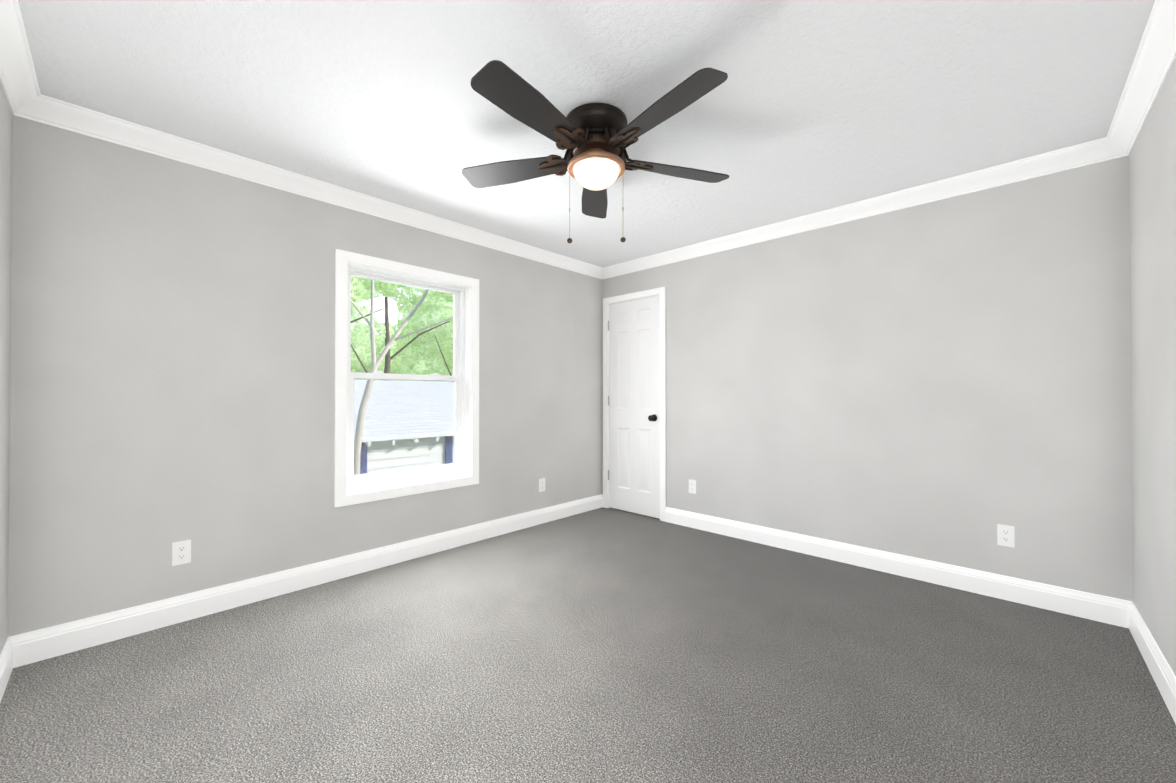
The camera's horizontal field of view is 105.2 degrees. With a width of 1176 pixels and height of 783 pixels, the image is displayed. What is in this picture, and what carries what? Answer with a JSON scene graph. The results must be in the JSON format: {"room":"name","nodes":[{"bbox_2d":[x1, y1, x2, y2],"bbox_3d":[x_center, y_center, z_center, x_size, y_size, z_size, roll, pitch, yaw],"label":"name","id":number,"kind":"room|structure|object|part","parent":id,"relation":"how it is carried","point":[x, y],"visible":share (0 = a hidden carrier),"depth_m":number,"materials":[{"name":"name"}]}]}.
{"room":"empty bedroom","nodes":[
{"label":"empty bedroom","id":0,"kind":"room"},
{"bbox_2d":[0,81,12,653],"bbox_3d":[-1.208,-0.058,0.628,3.440,2.390,0.160,0,-1,43],"label":"wall","id":1,"kind":"structure","parent":0,"point":[6,128],"depth_m":1.78,"materials":[{"name":"grey paint"}]},
{"bbox_2d":[0,634,19,702],"bbox_3d":[-1.144,1.073,0.681,3.390,0.130,0.015,0,-1,43],"label":"baseboard","id":2,"kind":"structure","parent":1,"relation":"attached to","point":[10,654],"depth_m":1.80,"materials":[{"name":"white wood"}]},
{"bbox_2d":[0,0,47,119],"bbox_3d":[-1.122,-1.207,0.720,3.270,0.090,0.080,0,-1,43],"label":"crown molding","id":3,"kind":"structure","parent":1,"relation":"attached to","point":[18,78],"depth_m":1.67,"materials":[{"name":"white wood"}]},
{"bbox_2d":[8,115,601,636],"bbox_3d":[-1.186,-0.039,3.267,0.160,2.390,3.700,0,-1,43],"label":"wall","id":4,"kind":"structure","parent":0,"point":[172,373],"depth_m":2.32,"materials":[{"name":"grey paint"}]},
{"bbox_2d":[172,540,190,565],"bbox_3d":[-2.032,0.806,2.249,0.007,0.115,0.070,0,-1,43],"label":"electrical outlet","id":5,"kind":"object","parent":4,"relation":"attached to","point":[181,552],"visible":1,"depth_m":2.25,"materials":[{"name":"white plastic"}]},
{"bbox_2d":[10,97,603,279],"bbox_3d":[-1.099,-1.190,3.193,0.080,0.090,3.700,0,-1,43],"label":"crown molding","id":6,"kind":"structure","parent":4,"relation":"attached to","point":[64,115],"depth_m":2.49,"materials":[{"name":"white wood"}]},
{"bbox_2d":[20,494,602,665],"bbox_3d":[-1.120,1.090,3.197,0.022,0.130,3.700,0,-1,43],"label":"baseboard","id":7,"kind":"structure","parent":4,"relation":"attached to","point":[26,648],"depth_m":2.45,"materials":[{"name":"white wood"}]},
{"bbox_2d":[334,249,478,507],"bbox_3d":[-1.256,-0.080,3.179,0.171,1.584,1.019,0,-1,43],"label":"window","id":8,"kind":"structure","parent":4,"relation":"in","point":[351,487],"depth_m":3.16,"materials":[{"name":"white"}]},
{"bbox_2d":[539,478,544,491],"bbox_3d":[-0.403,0.824,3.966,0.007,0.115,0.070,0,-1,43],"label":"electrical outlet","id":9,"kind":"object","parent":4,"relation":"attached to","point":[541,484],"visible":1,"depth_m":3.96,"materials":[{"name":"white plastic"}]},
{"bbox_2d":[18,0,1154,266],"bbox_3d":[0.120,-1.303,2.038,3.760,0.120,4.020,0,-1,43],"label":"ceiling","id":10,"kind":"structure","parent":0,"point":[808,106],"depth_m":1.85,"materials":[{"name":"white paint"}]},
{"bbox_2d":[462,60,728,242],"bbox_3d":[0.033,-0.960,2.035,1.318,0.566,1.308,0,-1,43],"label":"fan","id":11,"kind":"object","parent":10,"relation":"hanging from","point":[593,139],"visible":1,"depth_m":1.95,"materials":[{"name":"black wood"}]},
{"bbox_3d":[0.038,-0.983,2.071,0.214,0.090,0.214,0,-1,43],"label":"lamp shade","id":12,"kind":"part","parent":11,"relation":"part of","materials":[{"name":"white glass"}]},
{"bbox_2d":[0,507,1175,782],"bbox_3d":[0.120,1.207,2.020,3.760,0.120,4.020,0,-1,43],"label":"floor","id":13,"kind":"structure","parent":0,"point":[606,645],"depth_m":1.77,"materials":[{"name":"carpet"}]},
{"bbox_2d":[602,156,1132,601],"bbox_3d":[1.448,-0.038,3.429,3.440,2.390,0.160,0,-1,43],"label":"wall","id":14,"kind":"structure","parent":0,"point":[947,381],"depth_m":2.73,"materials":[{"name":"grey paint"}]},
{"bbox_2d":[608,295,659,518],"bbox_3d":[0.419,0.140,4.277,0.622,2.025,0.102,0,-1,43],"label":"door","id":15,"kind":"structure","parent":14,"relation":"in","point":[634,407],"depth_m":4.27,"materials":[{"name":"white paint"},{"name":"oil-rubbed dark bronze metal"}]},
{"bbox_2d":[603,287,665,521],"bbox_3d":[0.479,0.113,4.335,0.742,2.101,0.176,0,-1,43],"label":"door frame","id":16,"kind":"structure","parent":14,"relation":"attached to","point":[661,291],"depth_m":4.17,"materials":[{"name":"white wood"}]},
{"bbox_2d":[689,479,695,493],"bbox_3d":[0.890,0.811,3.838,0.070,0.115,0.007,0,-1,43],"label":"electrical outlet","id":17,"kind":"object","parent":14,"relation":"attached to","point":[692,486],"visible":1,"depth_m":3.83,"materials":[{"name":"white plastic"}]},
{"bbox_2d":[604,139,1111,278],"bbox_3d":[1.369,-1.188,3.347,3.270,0.090,0.080,0,-1,43],"label":"crown molding","id":18,"kind":"structure","parent":14,"relation":"attached to","point":[1087,153],"depth_m":2.83,"materials":[{"name":"white wood"}]},
{"bbox_2d":[665,507,1123,626],"bbox_3d":[1.657,1.090,3.101,2.656,0.130,0.015,0,-1,43],"label":"baseboard","id":19,"kind":"structure","parent":14,"relation":"attached to","point":[1100,608],"depth_m":2.72,"materials":[{"name":"white wood"}]},
{"bbox_2d":[997,524,1014,547],"bbox_3d":[2.312,0.798,2.489,0.070,0.115,0.007,0,-1,43],"label":"electrical outlet","id":20,"kind":"object","parent":14,"relation":"attached to","point":[1005,535],"visible":1,"depth_m":2.49,"materials":[{"name":"white plastic"}]},
{"bbox_2d":[1129,59,1175,675],"bbox_3d":[1.426,-0.057,0.790,0.160,2.390,3.700,0,-1,43],"label":"wall","id":21,"kind":"structure","parent":0,"point":[1152,179],"depth_m":1.81,"materials":[{"name":"grey paint"}]},
{"bbox_2d":[1100,0,1175,159],"bbox_3d":[1.339,-1.206,0.881,0.080,0.090,3.700,0,-1,43],"label":"crown molding","id":22,"kind":"structure","parent":21,"relation":"attached to","point":[1154,60],"depth_m":1.73,"materials":[{"name":"white wood"}]},
{"bbox_2d":[1124,600,1175,723],"bbox_3d":[1.362,1.074,0.843,0.015,0.130,3.700,0,-1,43],"label":"baseboard","id":23,"kind":"structure","parent":21,"relation":"attached to","point":[1158,666],"depth_m":1.81,"materials":[{"name":"white wood"}]},
{"label":"outside","id":24,"kind":"structure","parent":0,"visible":0},
{"bbox_3d":[-13.654,4.319,19.403,39.500,0.100,60.000,0,-1,43],"label":"ground","id":25,"kind":"structure","parent":24,"visible":0},
{"bbox_2d":[351,279,452,474],"bbox_3d":[-2.427,0.424,5.622,1.562,7.497,2.388,0,-1,43],"label":"young tree","id":26,"kind":"object","parent":25,"relation":"on","point":[364,397],"depth_m":5.40,"materials":[{"name":"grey plant"}]},
{"bbox_2d":[351,276,453,381],"bbox_3d":[-8.399,-2.376,20.728,8.659,13.326,16.022,0,-1,43],"label":"trees","id":27,"kind":"object","parent":25,"relation":"on","point":[435,334],"depth_m":19.79,"materials":[{"name":"green plant"}]},
{"bbox_2d":[354,380,453,473],"bbox_3d":[-4.620,1.974,10.851,6.280,4.471,16.600,0,-1,43],"label":"neighbouring house","id":28,"kind":"structure","parent":25,"relation":"on","point":[406,458],"depth_m":8.59,"materials":[{"name":"white"}]}
]}

